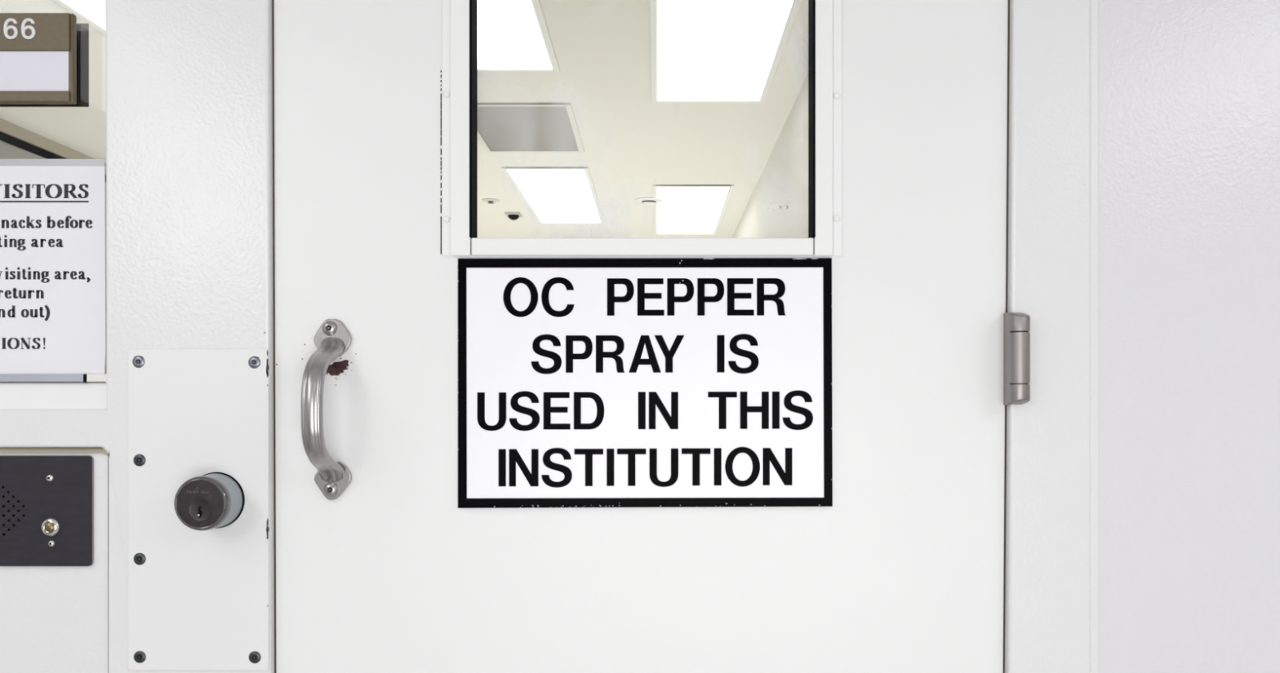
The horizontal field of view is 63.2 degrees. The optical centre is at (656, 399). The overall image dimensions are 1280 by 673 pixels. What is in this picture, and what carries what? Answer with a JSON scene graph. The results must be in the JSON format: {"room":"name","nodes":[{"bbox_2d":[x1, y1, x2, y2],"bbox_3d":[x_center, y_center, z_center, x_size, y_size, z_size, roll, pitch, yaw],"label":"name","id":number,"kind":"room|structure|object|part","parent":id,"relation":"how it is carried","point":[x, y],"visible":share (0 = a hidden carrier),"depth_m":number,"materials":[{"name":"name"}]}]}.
{"room":"prison interior","nodes":[
{"label":"prison interior","id":0,"kind":"room"},
{"bbox_2d":[0,0,106,163],"bbox_3d":[-1.365,0.305,5.100,0.060,2.390,7.400,0,0,0],"label":"wall","id":1,"kind":"structure","parent":0,"point":[82,130],"depth_m":2.39,"materials":[{"name":"paint"}]},
{"bbox_2d":[0,118,106,374],"bbox_3d":[-1.328,0.466,2.999,0.014,2.068,2.602,0,0,0],"label":"door","id":2,"kind":"structure","parent":1,"relation":"in","point":[16,142],"depth_m":2.21,"materials":[{"name":"paint"}]},
{"bbox_3d":[-1.328,0.466,2.999,0.014,2.068,2.602,0,0,0],"label":"casing","id":3,"kind":"part","parent":2,"relation":"part of","materials":[{"name":"paint"}]},
{"bbox_2d":[477,0,808,238],"bbox_3d":[-0.462,-0.915,5.130,1.867,0.050,7.460,0,0,0],"label":"ceiling","id":4,"kind":"structure","parent":0,"point":[632,144],"depth_m":3.40,"materials":[{"name":"paint"}]},
{"bbox_2d":[53,0,106,35],"bbox_3d":[-1.177,-0.887,2.400,0.327,0.006,1.235,0,0,0],"label":"recessed light","id":5,"kind":"object","parent":4,"relation":"in","point":[93,12],"visible":0.06,"depth_m":2.37,"materials":[{"name":"white plastic"}]},
{"bbox_2d":[481,198,499,204],"bbox_3d":[-0.739,-0.882,4.628,0.080,0.015,0.080,0,0,0],"label":"sprinkler","id":6,"kind":"object","parent":4,"relation":"attached to","point":[491,201],"visible":1,"depth_m":4.61,"materials":[{"name":"paint"}]},
{"bbox_2d":[504,212,522,220],"bbox_3d":[-0.687,-0.876,4.987,0.072,0.028,0.110,0,0,0],"label":"dome","id":7,"kind":"object","parent":4,"relation":"attached to","point":[512,215],"visible":1,"depth_m":4.96,"materials":[{"name":"black plastic"}]},
{"bbox_3d":[-0.687,-0.887,4.987,0.072,0.006,0.110,0,0,0],"label":"mounting plate","id":8,"kind":"part","parent":7,"relation":"part of","materials":[{"name":"white plastic"}]},
{"bbox_2d":[477,0,559,72],"bbox_3d":[-0.427,-0.887,2.195,0.332,0.006,1.225,0,0,0],"label":"recessed light","id":9,"kind":"object","parent":4,"relation":"in","point":[513,35],"visible":0.55,"depth_m":2.55,"materials":[{"name":"white plastic"}]},
{"bbox_2d":[477,102,584,152],"bbox_3d":[-0.433,-0.887,3.417,0.350,0.006,0.604,0,0,0],"label":"ceiling vent","id":10,"kind":"object","parent":4,"relation":"in","point":[502,127],"visible":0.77,"depth_m":3.39,"materials":[{"name":"paint"}]},
{"bbox_2d":[502,167,604,223],"bbox_3d":[-0.427,-0.887,4.600,0.332,0.006,1.255,0,0,0],"label":"recessed light","id":11,"kind":"object","parent":4,"relation":"in","point":[553,195],"visible":1,"depth_m":4.48,"materials":[{"name":"white plastic"}]},
{"bbox_2d":[635,197,662,204],"bbox_3d":[-0.036,-0.879,4.628,0.124,0.021,0.124,0,0,0],"label":"smoke detector","id":12,"kind":"object","parent":4,"relation":"attached to","point":[645,201],"visible":1,"depth_m":4.60,"materials":[{"name":"white plastic"}]},
{"bbox_2d":[653,184,734,235],"bbox_3d":[0.152,-0.887,4.940,0.337,0.006,1.275,0,0,0],"label":"recessed light","id":13,"kind":"object","parent":4,"relation":"in","point":[684,210],"visible":1,"depth_m":4.82,"materials":[{"name":"white plastic"}]},
{"bbox_2d":[649,0,801,103],"bbox_3d":[0.152,-0.887,2.473,0.337,0.006,1.260,0,0,0],"label":"recessed light","id":14,"kind":"object","parent":4,"relation":"in","point":[703,51],"visible":1,"depth_m":2.61,"materials":[{"name":"white plastic"}]},
{"bbox_2d":[731,73,808,238],"bbox_3d":[0.442,0.305,5.100,0.060,2.390,7.400,0,0,0],"label":"wall","id":15,"kind":"structure","parent":0,"point":[784,179],"depth_m":3.32,"materials":[{"name":"paint"}]},
{"bbox_2d":[1098,0,1279,672],"bbox_3d":[1.474,0.305,1.344,1.853,2.390,0.112,0,0,0],"label":"wall","id":16,"kind":"structure","parent":0,"point":[1189,90],"depth_m":1.29,"materials":[{"name":"paint"}]},
{"bbox_2d":[1090,0,1098,672],"bbox_3d":[0.542,0.305,1.344,0.012,2.390,0.113,0,0,0],"label":"trim","id":17,"kind":"structure","parent":16,"relation":"attached to","point":[1094,3],"depth_m":1.29,"materials":[{"name":"paint"}]},
{"bbox_3d":[-0.932,0.305,1.347,2.936,2.390,0.107,0,0,0],"label":"wall","id":18,"kind":"structure","parent":0,"visible":0},
{"bbox_2d":[0,374,106,409],"bbox_3d":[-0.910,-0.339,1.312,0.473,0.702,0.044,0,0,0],"label":"windowsill","id":19,"kind":"structure","parent":18,"relation":"in","point":[17,392],"depth_m":1.30,"materials":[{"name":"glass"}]},
{"bbox_2d":[0,13,88,106],"bbox_3d":[-0.879,-0.427,1.315,0.300,0.112,0.041,0,0,0],"label":"plaque","id":20,"kind":"object","parent":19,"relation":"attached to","point":[44,57],"visible":1,"depth_m":1.30,"materials":[{"name":"brown metal"}]},
{"bbox_3d":[-0.881,-0.459,1.298,0.296,0.047,0.004,0,0,0],"label":"number panel","id":21,"kind":"part","parent":20,"relation":"part of","materials":[{"name":"brown metal"}]},
{"bbox_2d":[0,159,106,374],"bbox_3d":[-0.845,-0.166,1.308,0.304,0.275,0.002,0,0,0],"label":"paper notice","id":22,"kind":"object","parent":19,"relation":"attached to","point":[53,322],"visible":1,"depth_m":1.31,"materials":[{"name":"white paper"}]},
{"bbox_2d":[0,453,107,672],"bbox_3d":[-0.915,0.613,1.306,0.476,1.115,0.028,0,0,0],"label":"panel","id":23,"kind":"object","parent":18,"relation":"attached to","point":[54,620],"visible":0.5,"depth_m":1.29,"materials":[{"name":"paint"}]},
{"bbox_2d":[0,456,93,566],"bbox_3d":[-0.831,0.138,1.287,0.262,0.137,0.011,0,0,0],"label":"intercom panel","id":24,"kind":"object","parent":23,"relation":"attached to","point":[46,503],"visible":1,"depth_m":1.29,"materials":[{"name":"metal"}]},
{"bbox_2d":[128,349,269,671],"bbox_3d":[-0.565,0.136,1.284,0.174,0.396,0.004,0,0,0],"label":"cover plate","id":25,"kind":"object","parent":18,"relation":"attached to","point":[198,601],"visible":1,"depth_m":1.28,"materials":[{"name":"paint"}]},
{"bbox_2d":[173,472,244,531],"bbox_3d":[-0.543,0.124,1.260,0.069,0.069,0.048,0,0,0],"label":"cylinder","id":26,"kind":"object","parent":25,"relation":"attached to","point":[209,501],"visible":1,"depth_m":1.24,"materials":[{"name":"metal"}]},
{"bbox_2d":[0,0,1090,672],"bbox_3d":[-0.345,0.350,1.343,1.765,2.300,0.114,0,0,0],"label":"door frame","id":27,"kind":"structure","parent":18,"relation":"attached to","point":[190,231],"depth_m":1.29,"materials":[{"name":"paint"}]},
{"bbox_2d":[263,0,1030,672],"bbox_3d":[-0.015,0.411,1.284,0.942,2.162,0.121,0,0,0],"label":"door","id":28,"kind":"structure","parent":18,"relation":"in","point":[904,572],"depth_m":1.30,"materials":[{"name":"paint"}]},
{"bbox_3d":[-0.404,0.012,1.264,0.047,0.226,0.080,0,0,0],"label":"pull handle","id":29,"kind":"part","parent":28,"relation":"part of","materials":[{"name":"silver metal"}]},
{"bbox_3d":[-0.404,-0.077,1.297,0.047,0.047,0.005,0,0,0],"label":"plate","id":30,"kind":"part","parent":28,"relation":"part of","materials":[{"name":"silver metal"}]},
{"bbox_3d":[-0.404,0.101,1.297,0.046,0.048,0.006,0,0,0],"label":"plate","id":31,"kind":"part","parent":28,"relation":"part of","materials":[{"name":"silver metal"}]},
{"bbox_2d":[440,0,841,257],"bbox_3d":[-0.020,-0.384,1.316,0.501,0.412,0.048,0,0,0],"label":"window","id":32,"kind":"structure","parent":28,"relation":"attached to","point":[460,17],"depth_m":1.29,"materials":[{"name":"paint"}]},
{"bbox_3d":[-0.018,-0.191,1.313,0.425,0.022,0.042,0,0,0],"label":"rail","id":33,"kind":"part","parent":32,"relation":"part of","materials":[{"name":"metal"}]},
{"bbox_2d":[457,257,832,508],"bbox_3d":[-0.014,-0.021,1.295,0.466,0.311,0.009,0,0,0],"label":"warning sign","id":34,"kind":"object","parent":28,"relation":"attached to","point":[588,383],"visible":1,"depth_m":1.29,"materials":[{"name":"white plastic"}]},
{"bbox_3d":[0.434,-0.051,1.293,0.001,0.115,0.014,0,0,0],"label":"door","id":35,"kind":"part","parent":28,"relation":"part of","materials":[{"name":"metal"}]},
{"bbox_3d":[0.434,-0.050,1.282,0.004,0.112,0.011,0,0,0],"label":"frame","id":36,"kind":"part","parent":28,"relation":"part of","materials":[{"name":"metal"}]},
{"bbox_3d":[0.444,-0.051,1.281,0.025,0.115,0.037,0,0,0],"label":"door hinge","id":37,"kind":"part","parent":28,"relation":"part of","materials":[{"name":"silver metal"}]}
]}

